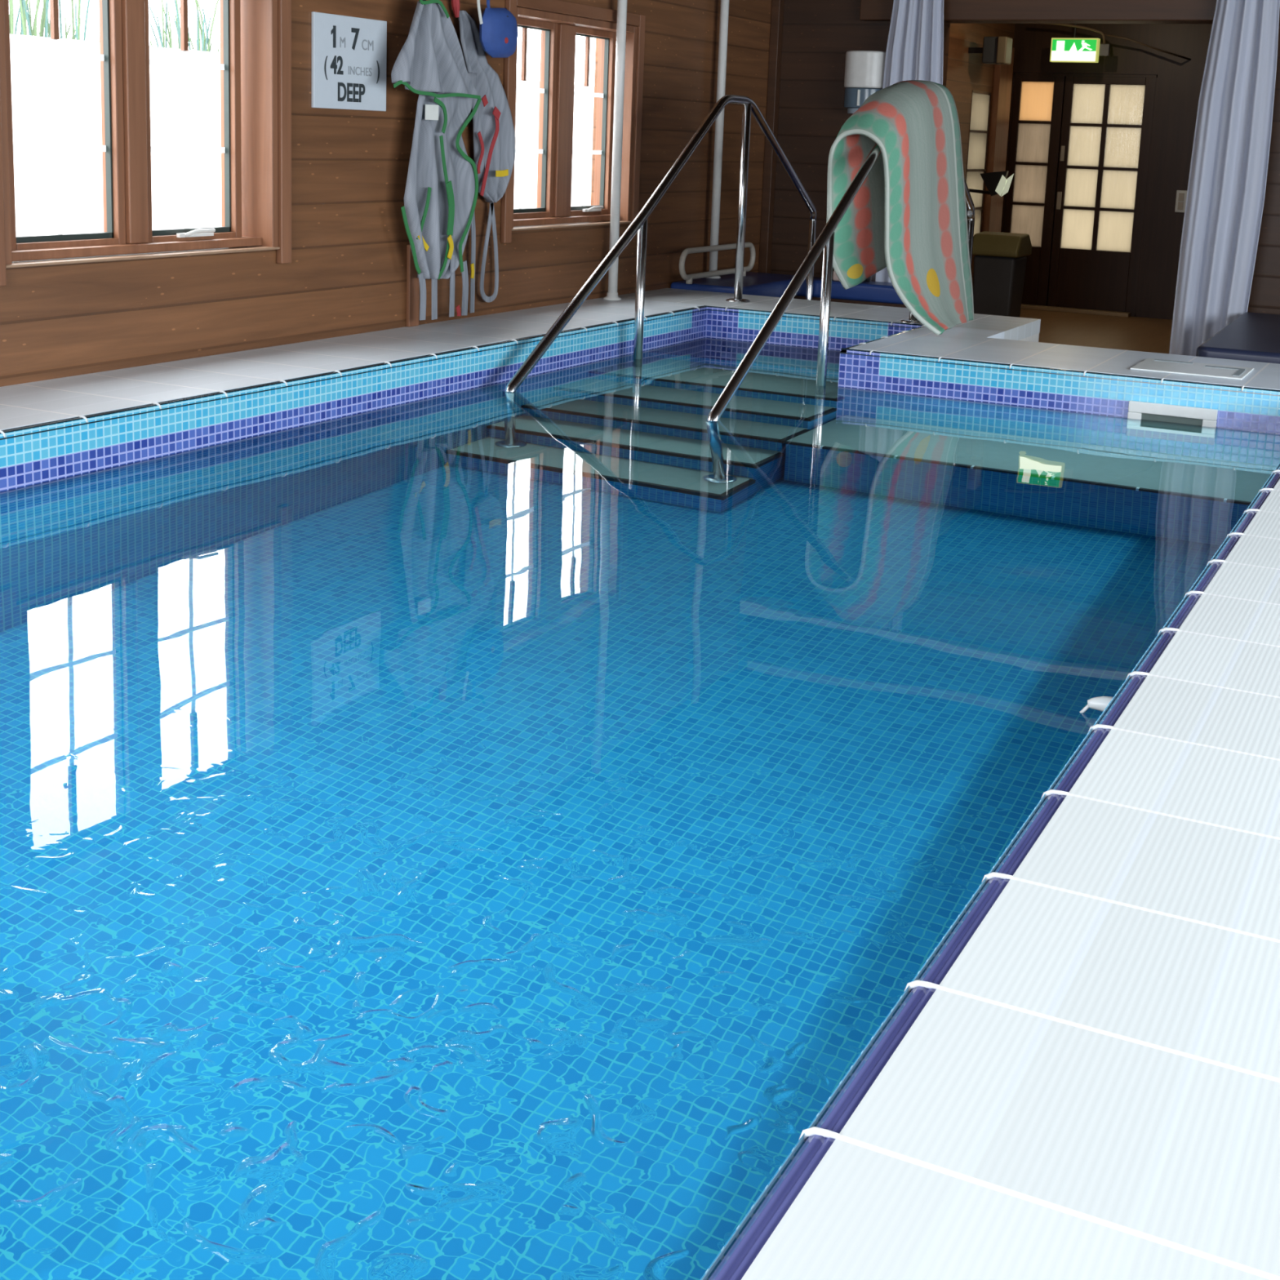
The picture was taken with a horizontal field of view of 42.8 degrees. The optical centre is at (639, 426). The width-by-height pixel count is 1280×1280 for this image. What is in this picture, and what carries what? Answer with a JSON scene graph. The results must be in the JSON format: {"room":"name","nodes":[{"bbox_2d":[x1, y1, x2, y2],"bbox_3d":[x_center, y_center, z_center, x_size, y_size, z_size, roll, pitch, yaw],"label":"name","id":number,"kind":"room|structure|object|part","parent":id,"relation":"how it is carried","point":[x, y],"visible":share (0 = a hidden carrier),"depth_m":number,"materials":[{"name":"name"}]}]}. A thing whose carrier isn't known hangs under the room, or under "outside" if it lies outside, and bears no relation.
{"room":"indoor swimming pool","nodes":[
{"label":"indoor swimming pool","id":0,"kind":"room"},
{"bbox_2d":[0,306,706,491],"bbox_3d":[-1.296,0.550,4.214,0.001,1.204,6.855,7,11,26],"label":"wall","id":1,"kind":"structure","parent":0,"point":[49,455],"depth_m":4.65,"materials":[{"name":"tile"}]},
{"bbox_2d":[0,297,706,439],"bbox_3d":[-1.524,-0.037,4.168,0.508,0.062,7.030,7,11,26],"label":"pool deck","id":2,"kind":"object","parent":1,"relation":"on","point":[25,406],"visible":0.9,"depth_m":4.92,"materials":[{"name":"tile"}]},
{"bbox_2d":[603,0,626,300],"bbox_3d":[-0.087,-1.525,7.082,0.080,1.950,0.080,7,11,26],"label":"support pole","id":3,"kind":"object","parent":2,"relation":"on","point":[612,294],"visible":1,"depth_m":7.12,"materials":[{"name":"white metal"}]},
{"bbox_2d":[0,0,1015,386],"bbox_3d":[-0.472,-1.160,6.783,0.200,2.590,14.900,7,11,26],"label":"wall","id":4,"kind":"structure","parent":0,"point":[346,273],"depth_m":5.74,"materials":[{"name":"brown wood"}]},
{"bbox_2d":[0,0,291,286],"bbox_3d":[-1.483,-0.948,4.756,0.194,0.992,1.219,7,11,26],"label":"window","id":5,"kind":"structure","parent":4,"relation":"in","point":[255,66],"depth_m":4.89,"materials":[{"name":"brown wood"}]},
{"bbox_3d":[-1.674,-0.857,4.205,0.024,0.992,0.052,7,11,26],"label":"casing","id":6,"kind":"part","parent":5,"relation":"part of","materials":[{"name":"brown wood"}]},
{"bbox_3d":[-1.624,-0.908,4.558,0.060,0.833,0.437,7,11,26],"label":"sash","id":7,"kind":"part","parent":5,"relation":"part of","materials":[{"name":"brown wood"}]},
{"bbox_3d":[-1.435,-0.502,4.802,0.040,0.009,1.113,7,11,26],"label":"sill","id":8,"kind":"part","parent":5,"relation":"part of","materials":[{"name":"brown wood"}]},
{"bbox_3d":[-1.390,-0.980,5.007,0.060,0.833,0.430,7,11,26],"label":"sash","id":9,"kind":"part","parent":5,"relation":"part of","materials":[{"name":"brown wood"}]},
{"bbox_3d":[-1.367,-0.599,5.044,0.030,0.024,0.150,7,11,26],"label":"stay handle","id":10,"kind":"part","parent":5,"relation":"part of","materials":[{"name":"white paint"}]},
{"bbox_3d":[-1.141,-1.020,5.231,0.024,0.992,0.052,7,11,26],"label":"casing","id":11,"kind":"part","parent":5,"relation":"part of","materials":[{"name":"brown wood"}]},
{"bbox_2d":[311,11,386,111],"bbox_3d":[-0.978,-1.227,5.515,0.014,0.307,0.400,7,11,26],"label":"sign","id":12,"kind":"object","parent":4,"relation":"attached to","point":[348,54],"visible":1,"depth_m":5.50,"materials":[{"name":"white plastic"}]},
{"bbox_2d":[405,244,419,327],"bbox_3d":[-0.832,-0.517,5.984,0.016,0.300,0.063,7,11,26],"label":"trim","id":13,"kind":"structure","parent":4,"relation":"attached to","point":[412,281],"depth_m":5.97,"materials":[{"name":"brown wood"}]},
{"bbox_2d":[391,0,481,319],"bbox_3d":[-0.740,-0.961,5.881,0.123,1.166,0.629,7,11,26],"label":"sling","id":14,"kind":"object","parent":4,"relation":"hanging from","point":[442,189],"visible":1,"depth_m":5.89,"materials":[{"name":"grey fabric"}]},
{"bbox_2d":[500,0,645,243],"bbox_3d":[-0.341,-1.298,6.949,0.194,0.972,1.154,7,11,26],"label":"window","id":15,"kind":"structure","parent":4,"relation":"in","point":[554,151],"depth_m":6.98,"materials":[{"name":"brown wood"}]},
{"bbox_3d":[-0.517,-1.211,6.428,0.024,0.972,0.052,7,11,26],"label":"casing","id":16,"kind":"part","parent":15,"relation":"part of","materials":[{"name":"brown wood"}]},
{"bbox_3d":[-0.480,-1.266,6.752,0.060,0.817,0.418,7,11,26],"label":"sash","id":17,"kind":"part","parent":15,"relation":"part of","materials":[{"name":"brown wood"}]},
{"bbox_3d":[-0.292,-0.861,6.994,0.040,0.009,1.048,7,11,26],"label":"sill","id":18,"kind":"part","parent":15,"relation":"part of","materials":[{"name":"brown wood"}]},
{"bbox_3d":[-0.249,-1.741,6.831,0.024,0.052,1.050,7,11,26],"label":"casing","id":19,"kind":"part","parent":15,"relation":"part of","materials":[{"name":"brown wood"}]},
{"bbox_3d":[-0.206,-0.970,7.271,0.030,0.024,0.150,7,11,26],"label":"stay handle","id":20,"kind":"part","parent":15,"relation":"part of","materials":[{"name":"white paint"}]},
{"bbox_3d":[-0.237,-1.341,7.220,0.060,0.817,0.397,7,11,26],"label":"sash","id":21,"kind":"part","parent":15,"relation":"part of","materials":[{"name":"brown wood"}]},
{"bbox_3d":[-0.014,-1.365,7.395,0.024,0.972,0.052,7,11,26],"label":"casing","id":22,"kind":"part","parent":15,"relation":"part of","materials":[{"name":"brown wood"}]},
{"bbox_2d":[965,89,991,235],"bbox_3d":[2.503,-1.954,12.435,0.123,1.178,0.528,7,11,26],"label":"window","id":23,"kind":"structure","parent":4,"relation":"in","point":[980,105],"depth_m":12.43,"materials":[{"name":"beige glass"}]},
{"bbox_2d":[968,36,1012,64],"bbox_3d":[2.526,-2.723,11.822,0.295,0.190,0.170,7,11,26],"label":"wall speaker","id":24,"kind":"object","parent":4,"relation":"attached to","point":[995,50],"visible":1,"depth_m":11.75,"materials":[{"name":"black plastic"}]},
{"bbox_3d":[2.627,-2.711,11.771,0.067,0.190,0.170,7,11,26],"label":"panel","id":25,"kind":"part","parent":24,"relation":"part of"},
{"bbox_2d":[968,170,1013,196],"bbox_3d":[2.486,-1.764,11.814,0.450,0.184,0.092,7,11,26],"label":"holder","id":26,"kind":"object","parent":4,"relation":"attached to","point":[997,183],"visible":0.87,"depth_m":11.76,"materials":[{"name":"black plastic"}]},
{"bbox_3d":[2.436,-1.716,11.887,0.307,0.044,0.024,7,11,26],"label":"arm","id":27,"kind":"part","parent":26,"relation":"part of","materials":[{"name":"black plastic"}]},
{"bbox_2d":[982,47,1014,232],"bbox_3d":[2.794,-1.943,12.832,0.050,2.040,0.370,7,11,26],"label":"trim","id":28,"kind":"structure","parent":4,"relation":"attached to","point":[1002,76],"depth_m":12.71,"materials":[{"name":"brown wood"}]},
{"bbox_2d":[1003,75,1065,306],"bbox_3d":[3.138,-1.885,13.094,0.395,1.820,0.050,7,11,26],"label":"door","id":29,"kind":"structure","parent":4,"relation":"in","point":[1037,100],"depth_m":13.05,"materials":[{"name":"brown wood"}]},
{"bbox_3d":[3.118,-1.618,13.148,0.259,0.326,0.006,7,11,26],"label":"pane","id":30,"kind":"part","parent":29,"relation":"part of","materials":[{"name":"beige glass"}]},
{"bbox_3d":[3.130,-1.946,13.089,0.259,0.297,0.006,7,11,26],"label":"pane","id":31,"kind":"part","parent":29,"relation":"part of","materials":[{"name":"beige glass"}]},
{"bbox_3d":[3.141,-2.263,13.032,0.259,0.305,0.006,7,11,26],"label":"pane","id":32,"kind":"part","parent":29,"relation":"part of","materials":[{"name":"beige glass"}]},
{"bbox_3d":[3.153,-2.585,12.975,0.259,0.304,0.006,7,11,26],"label":"pane","id":33,"kind":"part","parent":29,"relation":"part of","materials":[{"name":"orange glass"}]},
{"bbox_2d":[1020,303,1130,317],"bbox_3d":[3.401,-0.929,13.002,0.970,0.030,0.100,7,11,26],"label":"trim","id":34,"kind":"structure","parent":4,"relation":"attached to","point":[1105,313],"depth_m":12.93,"materials":[{"name":"brown wood"}]},
{"bbox_2d":[1002,72,1157,316],"bbox_3d":[3.459,-1.848,12.953,1.110,1.860,0.095,7,11,26],"label":"door frame","id":35,"kind":"structure","parent":4,"relation":"attached to","point":[1015,73],"depth_m":12.75,"materials":[{"name":"brown wood"}]},
{"bbox_2d":[1047,75,1155,313],"bbox_3d":[3.625,-1.823,12.842,0.692,1.820,0.065,7,11,26],"label":"door","id":36,"kind":"structure","parent":4,"relation":"in","point":[1106,129],"depth_m":12.84,"materials":[{"name":"brown wood"}]},
{"bbox_3d":[3.329,-1.796,12.972,0.035,0.140,0.015,7,11,26],"label":"handle","id":37,"kind":"part","parent":36,"relation":"part of","materials":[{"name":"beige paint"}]},
{"bbox_3d":[3.341,-2.160,12.910,0.030,0.120,0.012,7,11,26],"label":"lock plate","id":38,"kind":"part","parent":36,"relation":"part of","materials":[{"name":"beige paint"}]},
{"bbox_3d":[3.477,-1.568,12.969,0.247,0.311,0.006,7,11,26],"label":"pane","id":39,"kind":"part","parent":36,"relation":"part of","materials":[{"name":"beige glass"}]},
{"bbox_3d":[3.489,-1.888,12.911,0.247,0.296,0.006,7,11,26],"label":"pane","id":40,"kind":"part","parent":36,"relation":"part of","materials":[{"name":"beige glass"}]},
{"bbox_3d":[3.500,-2.207,12.854,0.247,0.309,0.006,7,11,26],"label":"pane","id":41,"kind":"part","parent":36,"relation":"part of","materials":[{"name":"beige glass"}]},
{"bbox_3d":[3.512,-2.529,12.797,0.247,0.302,0.006,7,11,26],"label":"pane","id":42,"kind":"part","parent":36,"relation":"part of","materials":[{"name":"beige glass"}]},
{"bbox_3d":[3.737,-1.535,12.838,0.267,0.311,0.006,7,11,26],"label":"pane","id":43,"kind":"part","parent":36,"relation":"part of","materials":[{"name":"beige glass"}]},
{"bbox_3d":[3.749,-1.855,12.781,0.267,0.296,0.006,7,11,26],"label":"pane","id":44,"kind":"part","parent":36,"relation":"part of","materials":[{"name":"beige glass"}]},
{"bbox_3d":[3.760,-2.174,12.724,0.267,0.309,0.006,7,11,26],"label":"pane","id":45,"kind":"part","parent":36,"relation":"part of","materials":[{"name":"beige glass"}]},
{"bbox_3d":[3.772,-2.497,12.667,0.267,0.302,0.006,7,11,26],"label":"pane","id":46,"kind":"part","parent":36,"relation":"part of","materials":[{"name":"beige glass"}]},
{"bbox_3d":[-0.667,-1.634,5.926,0.110,0.060,0.750,7,11,26],"label":"hook rail","id":47,"kind":"object","parent":4,"relation":"attached to","visible":0},
{"bbox_2d":[451,0,515,315],"bbox_3d":[-0.599,-1.037,6.247,0.073,1.201,0.473,7,11,23],"label":"sling","id":48,"kind":"object","parent":47,"relation":"hanging from","point":[494,133],"visible":0.94,"depth_m":6.27,"materials":[{"name":"grey fabric"}]},
{"bbox_2d":[476,0,518,57],"bbox_3d":[-0.536,-1.502,6.107,0.078,0.242,0.280,7,11,26],"label":"fabric bag","id":49,"kind":"object","parent":47,"relation":"hanging from","point":[499,33],"visible":1,"depth_m":6.07,"materials":[{"name":"blue fabric"}]},
{"bbox_2d":[0,337,1279,1279],"bbox_3d":[-0.128,0.235,3.556,2.590,0.001,6.855,7,11,26],"label":"pool water","id":50,"kind":"object","parent":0,"point":[483,833],"visible":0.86,"depth_m":2.21,"materials":[{"name":"blue liquid"}]},
{"bbox_2d":[1080,696,1113,712],"bbox_3d":[0.737,0.437,2.541,0.103,0.033,0.028,4,10,9],"label":"float","id":51,"kind":"object","parent":50,"relation":"on","point":[1100,703],"visible":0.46,"depth_m":2.54,"materials":[{"name":"white plastic"}]},
{"bbox_2d":[706,306,921,350],"bbox_3d":[0.705,0.125,7.007,0.975,1.204,0.001,7,11,26],"label":"pool wall tiles","id":52,"kind":"structure","parent":0,"point":[793,331],"depth_m":6.95,"materials":[{"name":"tile"}]},
{"bbox_2d":[844,326,920,348],"bbox_3d":[0.915,0.248,6.363,0.001,1.204,0.974,7,11,26],"label":"pool wall recess side","id":53,"kind":"structure","parent":0,"point":[920,326],"depth_m":6.19,"materials":[{"name":"tile"}]},
{"bbox_2d":[700,462,1279,1279],"bbox_3d":[0.783,0.909,2.635,0.001,1.204,5.881,7,11,26],"label":"wall","id":54,"kind":"structure","parent":0,"point":[822,1111],"depth_m":1.43,"materials":[{"name":"tile"}]},
{"bbox_2d":[770,0,1279,314],"bbox_3d":[3.131,-1.208,7.655,5.418,2.540,0.140,7,11,26],"label":"wall","id":55,"kind":"structure","parent":0,"point":[817,36],"depth_m":8.62,"materials":[{"name":"brown wood"}]},
{"bbox_2d":[758,0,784,273],"bbox_3d":[0.711,-1.771,8.712,0.050,1.980,0.060,7,11,26],"label":"trim","id":56,"kind":"structure","parent":55,"relation":"attached to","point":[777,6],"depth_m":8.73,"materials":[{"name":"brown wood"}]},
{"bbox_2d":[843,50,885,114],"bbox_3d":[1.162,-1.767,8.395,0.217,0.315,0.202,7,11,26],"label":"dispenser","id":57,"kind":"object","parent":55,"relation":"attached to","point":[864,69],"visible":0.62,"depth_m":8.30,"materials":[{"name":"white paint"}]},
{"bbox_2d":[847,107,859,114],"bbox_3d":[1.165,-1.629,8.435,0.177,0.029,0.169,7,11,26],"label":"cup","id":58,"kind":"object","parent":57,"relation":"on","point":[850,110],"depth_m":8.39,"materials":[{"name":"white plastic"}]},
{"bbox_2d":[870,0,943,282],"bbox_3d":[1.343,-1.213,8.300,0.334,2.052,0.068,7,11,26],"label":"curtain","id":59,"kind":"object","parent":55,"relation":"hanging from","point":[914,51],"visible":0.24,"depth_m":8.17,"materials":[{"name":"grey fabric"}]},
{"bbox_2d":[859,0,1279,22],"bbox_3d":[2.111,-2.100,7.924,2.170,0.255,0.070,7,11,26],"label":"trim","id":60,"kind":"structure","parent":55,"relation":"attached to","point":[1196,11],"depth_m":7.92,"materials":[{"name":"brown wood"}]},
{"bbox_2d":[1168,0,1279,355],"bbox_3d":[2.715,-1.040,7.614,0.365,2.052,0.093,7,11,26],"label":"curtain","id":61,"kind":"object","parent":55,"relation":"hanging from","point":[1228,170],"visible":0.77,"depth_m":7.58,"materials":[{"name":"grey fabric"}]},
{"bbox_2d":[838,349,1279,434],"bbox_3d":[1.410,0.407,5.576,1.615,1.204,0.001,7,11,26],"label":"wall","id":62,"kind":"structure","parent":0,"point":[1236,410],"depth_m":5.51,"materials":[{"name":"tile"}]},
{"bbox_2d":[1127,400,1217,427],"bbox_3d":[1.732,0.052,5.344,0.280,0.250,0.014,7,11,26],"label":"skimmer","id":63,"kind":"object","parent":62,"relation":"attached to","point":[1206,417],"visible":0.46,"depth_m":5.32,"materials":[{"name":"white plastic"}]},
{"bbox_2d":[1019,308,1172,353],"bbox_3d":[1.933,0.404,5.667,5.418,0.120,14.700,7,11,26],"label":"floor","id":64,"kind":"structure","parent":0,"point":[1130,333],"depth_m":11.72,"materials":[{"name":"brown wood"}]},
{"bbox_2d":[670,271,906,307],"bbox_3d":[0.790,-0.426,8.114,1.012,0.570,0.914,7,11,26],"label":"mat","id":65,"kind":"object","parent":64,"relation":"on","point":[774,285],"visible":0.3,"depth_m":8.16,"materials":[{"name":"blue plastic"}]},
{"bbox_2d":[679,241,755,284],"bbox_3d":[0.392,-0.816,8.106,0.032,0.171,0.878,7,11,26],"label":"rail","id":66,"kind":"object","parent":65,"relation":"on","point":[688,277],"visible":0.96,"depth_m":8.00,"materials":[{"name":"white metal"}]},
{"bbox_2d":[706,0,728,278],"bbox_3d":[0.400,-1.693,8.037,0.080,1.920,0.080,7,11,26],"label":"support pole","id":67,"kind":"object","parent":65,"relation":"on","point":[724,8],"visible":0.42,"depth_m":8.07,"materials":[{"name":"white metal"}]},
{"bbox_2d":[832,271,871,281],"bbox_3d":[1.071,-0.763,8.276,0.173,0.054,0.102,7,11,26],"label":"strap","id":68,"kind":"object","parent":65,"relation":"on","point":[835,277],"visible":0.25,"depth_m":8.26,"materials":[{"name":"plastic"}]},
{"bbox_2d":[972,231,1031,317],"bbox_3d":[2.319,-0.889,10.571,0.312,0.727,0.370,7,11,26],"label":"pedal bin","id":69,"kind":"object","parent":64,"relation":"on","point":[1000,260],"visible":0.71,"depth_m":10.42,"materials":[{"name":"grey plastic"}]},
{"bbox_3d":[2.330,-1.177,10.520,0.312,0.142,0.370,7,11,26],"label":"lid","id":70,"kind":"part","parent":69,"relation":"part of","materials":[{"name":"plastic"}]},
{"bbox_2d":[1020,333,1039,342],"bbox_3d":[0.038,0.369,3.761,3.738,0.480,7.630,7,11,26],"label":"cladding","id":71,"kind":"object","parent":64,"relation":"on","point":[1034,338],"visible":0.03,"depth_m":7.01,"materials":[{"name":"white tile"}]},
{"bbox_2d":[617,288,1040,340],"bbox_3d":[0.791,-0.496,7.217,1.808,0.062,0.630,7,11,26],"label":"pool deck","id":72,"kind":"structure","parent":71,"relation":"on","point":[1015,328],"depth_m":7.13,"materials":[{"name":"tile"}]},
{"bbox_2d":[706,465,1279,1279],"bbox_3d":[1.060,0.386,2.336,0.650,0.062,6.056,7,11,26],"label":"pool deck","id":73,"kind":"object","parent":71,"relation":"on","point":[1082,1081],"visible":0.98,"depth_m":1.35,"materials":[{"name":"tile"}]},
{"bbox_2d":[840,324,1279,395],"bbox_3d":[1.943,-0.195,5.769,2.265,0.062,1.004,7,11,26],"label":"coping","id":74,"kind":"object","parent":71,"relation":"on","point":[956,344],"visible":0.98,"depth_m":5.82,"materials":[{"name":"tile"}]},
{"bbox_2d":[1130,358,1253,379],"bbox_3d":[1.896,-0.200,5.601,0.360,0.008,0.320,7,11,26],"label":"access cover","id":75,"kind":"object","parent":74,"relation":"on","point":[1233,372],"visible":1,"depth_m":5.57,"materials":[{"name":"white plastic"}]},
{"bbox_2d":[1195,311,1279,364],"bbox_3d":[2.985,-0.080,6.670,1.250,0.555,1.640,7,11,26],"label":"bench","id":76,"kind":"object","parent":64,"relation":"on","point":[1251,336],"visible":0.59,"depth_m":6.39,"materials":[{"name":"blue leather"}]},
{"bbox_2d":[1000,23,1212,319],"bbox_3d":[5.367,-1.893,11.950,5.418,2.540,0.120,7,11,26],"label":"wall","id":77,"kind":"structure","parent":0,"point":[1179,82],"depth_m":12.58,"materials":[{"name":"brown wood"}]},
{"bbox_2d":[1044,23,1191,60],"bbox_3d":[3.591,-2.885,12.170,1.160,0.249,0.390,2,10,1],"label":"cable","id":78,"kind":"object","parent":77,"relation":"attached to","point":[1104,48],"visible":0.87,"depth_m":12.17,"materials":[{"name":"black plastic"}]},
{"bbox_2d":[1174,190,1186,212],"bbox_3d":[4.151,-1.728,12.526,0.079,0.167,0.026,7,11,26],"label":"light switch","id":79,"kind":"object","parent":77,"relation":"attached to","point":[1180,200],"visible":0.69,"depth_m":12.52,"materials":[{"name":"white plastic"}]},
{"bbox_3d":[2.028,-2.179,5.205,5.818,0.150,15.100,7,11,26],"label":"ceiling","id":80,"kind":"structure","parent":0,"visible":0},
{"bbox_2d":[1049,23,1100,62],"bbox_3d":[3.279,-3.026,12.255,0.350,0.570,0.076,7,11,26],"label":"exit sign","id":81,"kind":"object","parent":80,"relation":"hanging from","point":[1074,50],"visible":0.96,"depth_m":12.26,"materials":[{"name":"green plastic"}]},
{"bbox_3d":[3.258,-2.862,12.254,0.326,0.084,0.002,7,11,26],"label":"green panel","id":82,"kind":"part","parent":81,"relation":"part of","materials":[{"name":"green plastic"}]},
{"label":"floor","id":83,"kind":"structure","parent":0,"visible":0},
{"bbox_3d":[0.256,0.345,6.126,1.007,1.047,2.017,7,11,26],"label":"steps","id":84,"kind":"structure","parent":83,"relation":"on","visible":0},
{"bbox_2d":[504,94,817,391],"bbox_3d":[0.202,-0.429,6.870,0.132,1.929,3.198,6,11,23],"label":"handrail","id":85,"kind":"object","parent":84,"relation":"on","point":[639,224],"visible":0.8,"depth_m":6.56,"materials":[{"name":"metal"}]},
{"bbox_3d":[-0.002,-0.437,6.358,0.035,0.735,0.036,7,11,26],"label":"post","id":86,"kind":"part","parent":85,"relation":"part of","materials":[{"name":"metal"}]},
{"bbox_3d":[0.458,-0.997,7.293,0.037,0.878,0.038,7,11,26],"label":"post","id":87,"kind":"part","parent":85,"relation":"part of","materials":[{"name":"metal"}]},
{"bbox_3d":[0.856,-0.617,8.296,0.037,0.885,0.038,7,11,26],"label":"post","id":88,"kind":"part","parent":85,"relation":"part of","materials":[{"name":"metal"}]},
{"bbox_2d":[706,142,974,421],"bbox_3d":[0.847,-0.308,6.227,0.115,1.964,2.748,7,11,26],"label":"handrail","id":89,"kind":"object","parent":84,"relation":"on","point":[825,240],"visible":0.43,"depth_m":5.77,"materials":[{"name":"metal"}]},
{"bbox_3d":[0.656,-0.323,5.836,0.035,0.742,0.036,7,11,26],"label":"post","id":90,"kind":"part","parent":89,"relation":"part of","materials":[{"name":"metal"}]},
{"bbox_2d":[826,80,973,335],"bbox_3d":[1.079,-0.882,6.445,0.454,0.965,0.796,7,11,26],"label":"towel","id":91,"kind":"object","parent":89,"relation":"hanging from","point":[908,217],"visible":0.98,"depth_m":6.29,"materials":[{"name":"multicoloured fabric"}]},
{"bbox_3d":[1.148,-0.880,6.679,0.037,0.913,0.038,7,11,26],"label":"post","id":92,"kind":"part","parent":89,"relation":"part of","materials":[{"name":"metal"}]},
{"bbox_3d":[1.468,-0.473,7.420,0.037,0.955,0.038,7,11,26],"label":"post","id":93,"kind":"part","parent":89,"relation":"part of","materials":[{"name":"metal"}]},
{"label":"outside","id":94,"kind":"structure","parent":0,"visible":0},
{"bbox_3d":[-5.304,-0.150,9.630,10.672,0.250,22.000,7,11,26],"label":"ground","id":95,"kind":"structure","parent":94,"visible":0},
{"bbox_2d":[8,0,99,41],"bbox_3d":[-3.089,-1.145,8.225,0.663,2.366,1.127,7,11,26],"label":"ornamental grass","id":96,"kind":"object","parent":95,"relation":"on","point":[24,8],"depth_m":8.09,"materials":[{"name":"green plant"}]},
{"bbox_2d":[149,0,219,52],"bbox_3d":[-2.501,-1.335,9.422,0.711,2.361,1.124,7,11,26],"label":"ornamental grass","id":97,"kind":"object","parent":95,"relation":"on","point":[206,41],"depth_m":9.14,"materials":[{"name":"green plant"}]},
{"bbox_2d":[9,34,594,236],"bbox_3d":[-2.253,-0.843,7.932,0.150,1.932,14.000,7,11,26],"label":"window panes","id":98,"kind":"structure","parent":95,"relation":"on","point":[32,76],"depth_m":7.53,"materials":[{"name":"glass"}]}
]}

